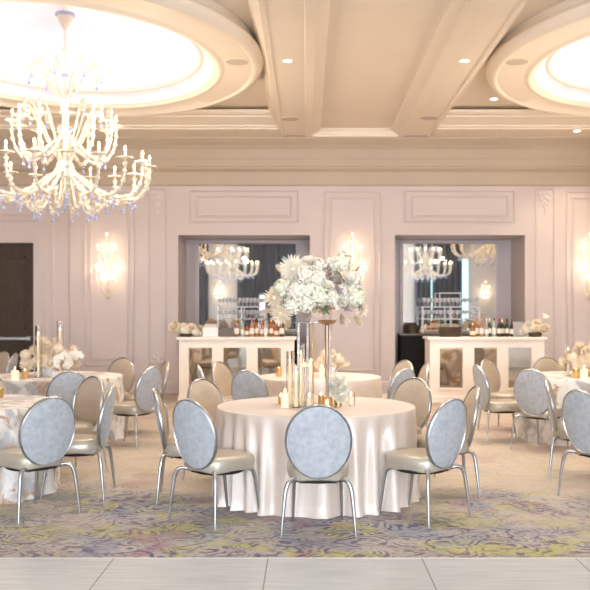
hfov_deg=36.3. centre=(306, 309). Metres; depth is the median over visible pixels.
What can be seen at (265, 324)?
bottle
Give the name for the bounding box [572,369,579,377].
cup
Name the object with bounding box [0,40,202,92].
trim
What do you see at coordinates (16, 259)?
door
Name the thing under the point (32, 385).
tablecloth
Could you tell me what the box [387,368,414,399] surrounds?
banquet chair
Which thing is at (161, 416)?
cushion
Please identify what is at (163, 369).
cushion
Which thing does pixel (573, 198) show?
trim
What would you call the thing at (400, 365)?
cushion
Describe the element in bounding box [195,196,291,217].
trim
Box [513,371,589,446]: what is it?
tablecloth
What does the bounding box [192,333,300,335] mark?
countertop
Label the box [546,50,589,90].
trim
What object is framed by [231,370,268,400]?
banquet chair
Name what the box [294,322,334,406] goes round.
stand
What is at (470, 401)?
cushion
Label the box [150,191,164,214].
ornament
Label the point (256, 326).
bottle
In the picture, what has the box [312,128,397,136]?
trim
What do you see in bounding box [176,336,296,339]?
countertop
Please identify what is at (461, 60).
recessed light
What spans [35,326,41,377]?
hurricane
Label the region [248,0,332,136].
ceiling beam
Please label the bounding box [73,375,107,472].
banquet chair
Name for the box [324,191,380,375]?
trim
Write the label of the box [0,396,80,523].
banquet chair
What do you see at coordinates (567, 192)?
trim
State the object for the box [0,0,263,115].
trim
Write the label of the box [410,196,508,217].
trim
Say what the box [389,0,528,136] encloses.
trim
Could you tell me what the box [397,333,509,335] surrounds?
countertop
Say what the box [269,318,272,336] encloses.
bottle
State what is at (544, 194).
ornament
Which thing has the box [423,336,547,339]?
countertop
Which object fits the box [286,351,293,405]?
hurricane
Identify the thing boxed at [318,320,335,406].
stand
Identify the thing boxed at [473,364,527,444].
banquet chair
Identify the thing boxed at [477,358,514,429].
banquet chair
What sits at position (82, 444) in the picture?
banquet chair
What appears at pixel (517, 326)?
sign
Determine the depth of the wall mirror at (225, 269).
18.24 m
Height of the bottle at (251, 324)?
0.315 m
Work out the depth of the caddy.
15.42 m
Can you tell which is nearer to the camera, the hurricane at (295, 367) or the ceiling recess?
the hurricane at (295, 367)
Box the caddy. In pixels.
[220,328,233,336]
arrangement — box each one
[19,336,80,375]
[168,320,201,336]
[261,252,368,329]
[309,349,349,375]
[331,367,349,406]
[519,313,549,336]
[558,341,589,375]
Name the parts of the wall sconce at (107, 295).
stem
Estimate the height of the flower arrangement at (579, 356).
0.440 m
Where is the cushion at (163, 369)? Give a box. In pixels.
[160,362,166,395]
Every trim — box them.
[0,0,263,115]
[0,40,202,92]
[0,47,212,103]
[0,109,279,136]
[0,136,589,185]
[0,190,39,221]
[0,196,33,215]
[0,232,43,371]
[52,188,70,369]
[84,191,133,365]
[90,197,128,359]
[148,188,166,367]
[189,190,298,222]
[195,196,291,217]
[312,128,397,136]
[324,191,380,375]
[330,197,374,370]
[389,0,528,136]
[404,190,514,222]
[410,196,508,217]
[431,109,589,136]
[486,0,589,115]
[535,57,589,101]
[535,188,554,358]
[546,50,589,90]
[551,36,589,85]
[566,191,589,365]
[572,197,589,347]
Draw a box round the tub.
[438,327,461,336]
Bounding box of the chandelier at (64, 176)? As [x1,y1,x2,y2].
[0,5,156,222]
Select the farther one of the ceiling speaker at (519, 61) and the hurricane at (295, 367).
the ceiling speaker at (519, 61)
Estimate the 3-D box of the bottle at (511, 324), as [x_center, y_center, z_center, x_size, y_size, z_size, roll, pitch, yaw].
[3.513,0.305,15.450,0.065,0.310,0.063,0,0,44]
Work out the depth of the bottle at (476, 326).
15.52 m
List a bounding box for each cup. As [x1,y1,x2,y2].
[0,388,3,397]
[21,370,28,378]
[276,367,281,376]
[305,393,313,405]
[318,395,323,402]
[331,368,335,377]
[347,393,354,405]
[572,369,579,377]
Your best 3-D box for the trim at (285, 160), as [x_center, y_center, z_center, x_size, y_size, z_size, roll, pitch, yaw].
[0.900,-2.795,16.940,17.800,0.880,0.320,0,0,0]
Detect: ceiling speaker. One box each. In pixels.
[224,58,249,65]
[281,117,299,120]
[419,116,438,119]
[504,58,529,65]
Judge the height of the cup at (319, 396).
0.070 m
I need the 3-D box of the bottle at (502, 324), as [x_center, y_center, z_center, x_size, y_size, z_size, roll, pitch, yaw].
[3.376,0.302,15.550,0.077,0.315,0.075,0,0,34]
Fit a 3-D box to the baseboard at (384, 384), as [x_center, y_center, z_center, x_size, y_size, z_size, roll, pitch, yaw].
[0.865,1.462,17.082,1.615,0.225,0.035,0,0,0]
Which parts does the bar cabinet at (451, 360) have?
mirror panel, panel moulding, panel moulding, mirror panel, mirror panel, panel moulding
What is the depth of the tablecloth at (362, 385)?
10.49 m
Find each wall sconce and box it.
[93,233,121,298]
[343,233,367,284]
[578,239,589,298]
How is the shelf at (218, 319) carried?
attached to the glass riser at (218, 319)
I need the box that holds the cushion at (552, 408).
[548,383,556,418]
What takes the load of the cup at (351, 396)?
on the tablecloth at (379, 427)
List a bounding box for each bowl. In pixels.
[179,334,191,336]
[318,320,335,324]
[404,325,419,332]
[528,332,541,336]
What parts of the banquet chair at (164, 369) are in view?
seat, frame, leg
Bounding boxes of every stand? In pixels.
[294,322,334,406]
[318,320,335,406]
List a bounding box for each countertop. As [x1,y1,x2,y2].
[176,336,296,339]
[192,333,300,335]
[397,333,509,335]
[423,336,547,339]
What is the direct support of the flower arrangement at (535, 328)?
on the bar cabinet at (451, 360)
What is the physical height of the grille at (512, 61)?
0.004 m
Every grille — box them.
[226,59,247,64]
[506,59,528,64]
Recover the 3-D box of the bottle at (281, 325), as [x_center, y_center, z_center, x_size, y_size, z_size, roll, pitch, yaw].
[-0.431,0.302,15.450,0.078,0.315,0.076,0,0,31]
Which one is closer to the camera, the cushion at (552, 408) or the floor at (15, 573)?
the floor at (15, 573)
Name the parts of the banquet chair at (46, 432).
leg, seat, leg, frame, backrest, leg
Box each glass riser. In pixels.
[217,307,265,326]
[422,293,479,326]
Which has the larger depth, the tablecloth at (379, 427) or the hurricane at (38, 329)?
the hurricane at (38, 329)
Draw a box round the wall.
[0,186,589,392]
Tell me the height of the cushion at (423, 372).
0.501 m
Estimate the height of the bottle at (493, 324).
0.315 m
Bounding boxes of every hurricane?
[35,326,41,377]
[57,320,62,372]
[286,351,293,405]
[292,364,299,407]
[300,344,304,403]
[305,356,305,393]
[565,343,570,375]
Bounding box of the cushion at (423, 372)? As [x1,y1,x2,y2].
[418,364,426,380]
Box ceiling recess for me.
[0,1,197,88]
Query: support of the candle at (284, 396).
on the tablecloth at (379, 427)
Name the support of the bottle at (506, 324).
on the bar cabinet at (451, 360)
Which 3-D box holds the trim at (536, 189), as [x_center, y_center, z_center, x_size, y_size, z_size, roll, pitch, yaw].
[4.522,-0.522,17.087,0.380,3.591,0.026,0,0,0]
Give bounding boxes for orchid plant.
[50,351,71,377]
[63,349,83,371]
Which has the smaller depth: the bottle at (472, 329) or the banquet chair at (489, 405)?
the banquet chair at (489, 405)
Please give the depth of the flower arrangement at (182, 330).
15.34 m
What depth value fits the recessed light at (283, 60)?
11.74 m
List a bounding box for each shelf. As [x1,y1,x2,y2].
[218,319,264,319]
[422,319,478,319]
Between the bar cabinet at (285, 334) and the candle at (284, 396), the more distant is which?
the bar cabinet at (285, 334)
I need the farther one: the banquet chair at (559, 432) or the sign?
the sign
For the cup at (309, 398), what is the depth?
7.48 m
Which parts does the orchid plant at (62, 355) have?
pot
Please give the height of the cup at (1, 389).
0.090 m
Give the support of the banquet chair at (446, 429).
on the floor at (519, 513)
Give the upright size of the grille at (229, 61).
0.004 m
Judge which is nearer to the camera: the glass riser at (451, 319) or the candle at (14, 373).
the candle at (14, 373)
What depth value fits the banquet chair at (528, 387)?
10.01 m
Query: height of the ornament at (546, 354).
0.450 m
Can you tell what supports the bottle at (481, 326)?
on the bar cabinet at (451, 360)
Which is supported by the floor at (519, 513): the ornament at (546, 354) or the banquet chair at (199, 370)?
the banquet chair at (199, 370)
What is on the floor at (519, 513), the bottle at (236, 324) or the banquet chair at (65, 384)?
the banquet chair at (65, 384)
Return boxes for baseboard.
[129,381,177,392]
[381,381,388,392]
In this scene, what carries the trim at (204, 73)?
attached to the trim at (216, 30)
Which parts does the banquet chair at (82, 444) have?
leg, seat, leg, frame, backrest, leg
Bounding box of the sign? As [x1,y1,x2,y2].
[513,322,523,336]
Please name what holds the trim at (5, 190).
attached to the wall
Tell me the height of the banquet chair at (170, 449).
0.927 m
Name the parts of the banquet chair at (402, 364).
frame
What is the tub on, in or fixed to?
on the bar cabinet at (451, 360)
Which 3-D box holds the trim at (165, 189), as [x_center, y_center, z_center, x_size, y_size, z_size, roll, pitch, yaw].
[-2.841,-0.522,17.087,0.361,3.591,0.026,0,0,0]
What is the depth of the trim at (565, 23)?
11.46 m
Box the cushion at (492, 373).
[482,360,499,391]
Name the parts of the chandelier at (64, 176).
arm, arm, arm, arm, arm, arm, arm, arm, arm, arm, arm, arm, arm, arm, arm, arm, arm, arm, arm, arm, arm, arm, arm, arm, arm, arm, arm, arm, stem, arm, arm, arm, arm, arm, arm, arm, arm, arm, arm, arm, arm, arm, arm, arm, arm, arm, arm, arm, arm, arm, arm, arm, arm, arm, arm, arm, arm, arm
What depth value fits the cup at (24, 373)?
10.60 m
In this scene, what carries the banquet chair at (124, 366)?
on the floor at (519, 513)
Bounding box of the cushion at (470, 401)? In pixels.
[464,387,476,439]
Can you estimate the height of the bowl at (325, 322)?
0.050 m
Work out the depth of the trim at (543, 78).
13.64 m
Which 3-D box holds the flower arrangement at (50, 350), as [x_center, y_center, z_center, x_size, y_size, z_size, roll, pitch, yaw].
[-3.157,0.562,11.086,0.740,0.493,0.650,0,0,-12]
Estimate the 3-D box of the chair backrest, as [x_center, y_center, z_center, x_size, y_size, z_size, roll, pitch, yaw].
[-0.971,0.916,8.543,0.105,0.501,0.437,0,0,40]
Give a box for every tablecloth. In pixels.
[0,371,124,441]
[0,394,59,504]
[211,396,420,518]
[260,372,381,398]
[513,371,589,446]
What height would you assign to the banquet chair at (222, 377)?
0.927 m
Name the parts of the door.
panel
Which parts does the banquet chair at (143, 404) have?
leg, seat, leg, frame, backrest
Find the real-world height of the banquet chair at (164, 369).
0.927 m
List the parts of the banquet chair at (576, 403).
leg, frame, backrest, seat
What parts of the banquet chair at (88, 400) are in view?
seat, frame, leg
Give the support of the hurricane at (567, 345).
on the tablecloth at (561, 384)
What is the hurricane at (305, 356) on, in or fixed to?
on the tablecloth at (379, 427)
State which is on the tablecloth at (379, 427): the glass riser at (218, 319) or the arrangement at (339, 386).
the arrangement at (339, 386)
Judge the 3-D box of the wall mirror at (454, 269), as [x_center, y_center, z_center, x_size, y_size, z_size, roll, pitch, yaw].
[2.893,-0.035,18.244,2.028,2.760,0.048,0,0,0]
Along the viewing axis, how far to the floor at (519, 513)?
6.83 m
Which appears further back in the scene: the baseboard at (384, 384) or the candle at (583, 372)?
the baseboard at (384, 384)
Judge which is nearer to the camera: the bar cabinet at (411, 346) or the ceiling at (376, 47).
the ceiling at (376, 47)
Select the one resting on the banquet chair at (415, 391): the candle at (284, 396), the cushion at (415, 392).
the cushion at (415, 392)
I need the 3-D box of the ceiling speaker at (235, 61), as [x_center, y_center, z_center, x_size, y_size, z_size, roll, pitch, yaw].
[-0.918,-3.250,11.805,0.340,0.006,0.340,0,0,0]
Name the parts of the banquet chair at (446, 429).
leg, leg, seat, leg, frame, backrest, leg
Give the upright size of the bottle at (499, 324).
0.315 m
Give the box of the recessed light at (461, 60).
[458,59,470,62]
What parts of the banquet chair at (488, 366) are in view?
leg, frame, seat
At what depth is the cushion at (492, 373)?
12.04 m
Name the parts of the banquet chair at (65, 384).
backrest, frame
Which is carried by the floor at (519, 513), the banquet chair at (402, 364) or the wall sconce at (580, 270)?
the banquet chair at (402, 364)
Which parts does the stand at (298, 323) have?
post, post, gold post, post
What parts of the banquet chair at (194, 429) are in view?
leg, backrest, frame, leg, seat, leg, leg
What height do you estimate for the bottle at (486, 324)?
0.310 m
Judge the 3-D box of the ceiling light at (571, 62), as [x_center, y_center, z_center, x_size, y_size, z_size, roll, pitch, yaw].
[5.060,-3.985,11.900,4.118,1.120,5.039,0,0,0]
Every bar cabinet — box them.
[176,336,296,400]
[192,333,300,363]
[397,333,509,376]
[423,336,547,402]
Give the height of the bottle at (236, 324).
0.315 m
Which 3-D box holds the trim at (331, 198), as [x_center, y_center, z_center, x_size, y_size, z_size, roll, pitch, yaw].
[0.865,-0.494,17.087,0.855,3.306,0.026,0,0,0]
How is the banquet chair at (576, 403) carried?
on the floor at (519, 513)
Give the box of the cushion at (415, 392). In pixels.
[393,379,428,426]
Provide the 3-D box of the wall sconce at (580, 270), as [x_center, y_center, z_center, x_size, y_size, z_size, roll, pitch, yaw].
[5.365,-0.837,16.948,0.490,1.243,0.307,0,0,25]
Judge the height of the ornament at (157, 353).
0.450 m
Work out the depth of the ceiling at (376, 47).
11.85 m
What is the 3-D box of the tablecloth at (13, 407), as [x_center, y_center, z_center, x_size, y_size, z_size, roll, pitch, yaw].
[-3.056,1.190,7.843,1.767,0.761,1.746,0,0,0]
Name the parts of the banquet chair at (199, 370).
frame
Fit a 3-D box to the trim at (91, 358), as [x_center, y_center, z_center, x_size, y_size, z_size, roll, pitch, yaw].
[-3.752,-0.599,17.087,0.741,3.097,0.026,0,0,0]
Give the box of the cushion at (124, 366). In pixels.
[108,358,132,390]
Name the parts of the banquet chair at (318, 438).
leg, leg, seat, backrest, frame, leg, leg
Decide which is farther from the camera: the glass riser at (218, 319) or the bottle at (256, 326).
the glass riser at (218, 319)
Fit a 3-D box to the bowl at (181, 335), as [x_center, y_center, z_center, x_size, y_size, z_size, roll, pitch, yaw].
[-2.073,0.432,15.420,0.260,0.055,0.260,0,0,0]
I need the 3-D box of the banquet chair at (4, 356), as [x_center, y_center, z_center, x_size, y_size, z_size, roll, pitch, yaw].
[-4.963,1.113,14.023,0.533,0.927,0.598,0,0,38]
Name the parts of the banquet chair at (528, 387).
leg, backrest, frame, leg, seat, leg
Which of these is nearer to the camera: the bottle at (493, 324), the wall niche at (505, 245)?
the bottle at (493, 324)
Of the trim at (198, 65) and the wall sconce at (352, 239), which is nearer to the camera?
the trim at (198, 65)
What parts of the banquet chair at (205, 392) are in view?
frame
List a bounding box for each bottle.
[235,318,238,336]
[241,319,243,336]
[244,323,249,336]
[250,318,253,336]
[254,318,258,336]
[260,319,263,336]
[264,318,267,336]
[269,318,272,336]
[274,323,278,336]
[280,324,283,336]
[470,323,475,336]
[474,318,478,336]
[479,318,483,336]
[485,319,487,336]
[488,318,491,336]
[492,318,495,336]
[497,318,500,336]
[501,318,504,336]
[505,318,508,336]
[510,319,512,336]
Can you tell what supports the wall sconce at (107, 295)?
attached to the wall
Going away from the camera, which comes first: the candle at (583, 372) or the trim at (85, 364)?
the candle at (583, 372)
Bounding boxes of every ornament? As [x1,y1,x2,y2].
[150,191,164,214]
[150,341,164,364]
[538,191,552,213]
[544,345,551,357]
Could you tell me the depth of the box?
15.38 m
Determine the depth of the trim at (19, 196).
17.08 m
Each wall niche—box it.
[186,240,309,358]
[395,240,510,364]
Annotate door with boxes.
[0,243,32,371]
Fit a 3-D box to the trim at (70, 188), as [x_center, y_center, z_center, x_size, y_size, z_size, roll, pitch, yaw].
[-4.665,-0.522,17.087,0.361,3.591,0.026,0,0,0]
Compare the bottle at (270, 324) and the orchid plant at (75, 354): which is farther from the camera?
the bottle at (270, 324)
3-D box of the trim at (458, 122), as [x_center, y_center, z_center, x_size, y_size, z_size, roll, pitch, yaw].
[6.050,-3.368,16.115,7.500,0.285,1.330,0,0,0]
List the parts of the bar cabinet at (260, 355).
panel moulding, mirror panel, panel moulding, mirror panel, panel moulding, mirror panel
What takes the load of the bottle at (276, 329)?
on the bar cabinet at (260, 355)
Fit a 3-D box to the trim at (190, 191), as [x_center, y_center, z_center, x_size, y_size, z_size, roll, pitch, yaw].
[-1.197,-1.966,17.087,2.090,0.627,0.026,0,0,0]
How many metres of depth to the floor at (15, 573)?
5.33 m
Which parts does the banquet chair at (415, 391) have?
frame, seat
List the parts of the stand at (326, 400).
pot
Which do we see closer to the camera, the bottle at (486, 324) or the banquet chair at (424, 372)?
the banquet chair at (424, 372)
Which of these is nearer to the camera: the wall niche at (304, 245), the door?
the door
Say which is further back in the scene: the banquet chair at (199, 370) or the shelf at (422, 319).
the shelf at (422, 319)
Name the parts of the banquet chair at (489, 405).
backrest, frame, leg, seat, leg, leg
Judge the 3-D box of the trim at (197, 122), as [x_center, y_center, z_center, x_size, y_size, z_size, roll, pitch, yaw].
[-4.250,-3.368,16.115,7.500,0.285,1.330,0,0,0]
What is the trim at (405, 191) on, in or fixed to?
attached to the wall
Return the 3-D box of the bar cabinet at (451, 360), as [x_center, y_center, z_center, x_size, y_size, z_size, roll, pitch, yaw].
[3.050,1.018,15.540,2.020,1.115,0.700,0,0,0]
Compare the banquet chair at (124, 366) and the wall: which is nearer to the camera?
the banquet chair at (124, 366)
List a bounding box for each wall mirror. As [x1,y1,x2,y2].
[195,240,298,332]
[400,240,499,332]
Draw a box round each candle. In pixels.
[11,368,18,379]
[281,389,288,407]
[309,360,311,378]
[319,366,324,379]
[580,368,587,379]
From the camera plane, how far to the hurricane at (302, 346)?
7.63 m
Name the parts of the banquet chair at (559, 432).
backrest, frame, leg, seat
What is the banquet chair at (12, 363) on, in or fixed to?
on the floor at (519, 513)
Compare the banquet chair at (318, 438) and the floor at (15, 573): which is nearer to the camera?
the floor at (15, 573)
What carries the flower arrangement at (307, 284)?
on the stand at (298, 323)
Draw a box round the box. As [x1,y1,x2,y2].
[203,324,218,336]
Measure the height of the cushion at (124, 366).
0.501 m
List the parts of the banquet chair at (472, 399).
seat, leg, leg, frame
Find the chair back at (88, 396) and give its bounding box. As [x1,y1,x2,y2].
[74,377,101,424]
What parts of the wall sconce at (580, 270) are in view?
stem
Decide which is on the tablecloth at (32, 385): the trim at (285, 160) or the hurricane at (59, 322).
the hurricane at (59, 322)
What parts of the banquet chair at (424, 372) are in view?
frame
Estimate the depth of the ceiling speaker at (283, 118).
15.32 m
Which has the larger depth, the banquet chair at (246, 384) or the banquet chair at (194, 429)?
the banquet chair at (246, 384)
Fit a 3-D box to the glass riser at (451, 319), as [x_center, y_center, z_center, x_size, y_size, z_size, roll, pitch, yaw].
[2.850,0.054,17.860,1.140,0.802,0.170,0,0,0]
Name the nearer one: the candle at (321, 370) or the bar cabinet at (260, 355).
the candle at (321, 370)
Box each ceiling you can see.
[0,0,565,108]
[322,0,446,127]
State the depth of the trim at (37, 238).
17.05 m
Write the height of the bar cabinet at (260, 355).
1.115 m
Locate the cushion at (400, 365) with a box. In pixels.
[390,361,410,381]
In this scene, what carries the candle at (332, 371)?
on the tablecloth at (362, 385)
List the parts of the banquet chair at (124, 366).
frame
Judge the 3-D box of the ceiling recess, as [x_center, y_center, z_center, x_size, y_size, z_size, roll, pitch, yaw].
[-3.200,-3.985,11.900,4.118,1.120,5.039,0,0,0]
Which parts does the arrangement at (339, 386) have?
pot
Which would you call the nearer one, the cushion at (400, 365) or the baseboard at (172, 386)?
the cushion at (400, 365)
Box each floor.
[0,393,589,557]
[0,558,589,589]
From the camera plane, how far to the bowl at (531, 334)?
15.32 m
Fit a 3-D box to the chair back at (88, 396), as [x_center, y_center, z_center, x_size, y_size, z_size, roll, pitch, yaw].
[-2.142,0.916,8.877,0.437,0.501,0.105,0,0,41]
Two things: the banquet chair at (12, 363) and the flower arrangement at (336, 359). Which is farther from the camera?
the banquet chair at (12, 363)
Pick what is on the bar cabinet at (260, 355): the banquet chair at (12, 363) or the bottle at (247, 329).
the bottle at (247, 329)
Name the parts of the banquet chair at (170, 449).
backrest, frame, leg, leg, seat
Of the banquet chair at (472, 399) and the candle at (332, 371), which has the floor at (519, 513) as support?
the banquet chair at (472, 399)
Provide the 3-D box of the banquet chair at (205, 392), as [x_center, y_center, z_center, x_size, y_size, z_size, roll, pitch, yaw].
[-0.797,1.113,8.397,0.598,0.927,0.533,0,0,40]
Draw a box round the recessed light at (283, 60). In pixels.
[281,59,293,62]
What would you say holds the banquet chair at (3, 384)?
on the floor at (519, 513)
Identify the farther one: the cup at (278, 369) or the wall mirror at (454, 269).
the wall mirror at (454, 269)
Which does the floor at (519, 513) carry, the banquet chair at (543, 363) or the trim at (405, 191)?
the banquet chair at (543, 363)
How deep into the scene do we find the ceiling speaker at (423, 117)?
15.24 m
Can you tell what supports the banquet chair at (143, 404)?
on the floor at (519, 513)
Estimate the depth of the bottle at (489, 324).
15.52 m
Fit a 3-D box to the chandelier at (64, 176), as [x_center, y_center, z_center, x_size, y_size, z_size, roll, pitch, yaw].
[-3.200,-2.869,11.900,2.382,3.355,2.419,0,0,24]
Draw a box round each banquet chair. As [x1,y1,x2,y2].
[0,351,9,373]
[0,378,9,393]
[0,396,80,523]
[5,353,17,372]
[40,386,116,500]
[46,371,94,455]
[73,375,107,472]
[107,357,137,425]
[113,366,161,448]
[124,360,169,434]
[152,387,181,504]
[168,398,258,529]
[182,378,223,479]
[197,364,232,401]
[211,361,232,398]
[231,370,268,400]
[280,404,356,536]
[379,398,470,527]
[382,360,413,398]
[384,363,429,427]
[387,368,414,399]
[391,377,435,476]
[417,385,480,499]
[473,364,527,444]
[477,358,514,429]
[510,369,568,453]
[532,357,563,371]
[544,378,569,479]
[557,389,589,495]
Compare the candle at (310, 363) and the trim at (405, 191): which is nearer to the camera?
the candle at (310, 363)
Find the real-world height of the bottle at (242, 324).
0.310 m
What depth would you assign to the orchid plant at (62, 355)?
10.73 m
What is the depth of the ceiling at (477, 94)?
14.37 m
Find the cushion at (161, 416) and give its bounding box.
[156,390,167,441]

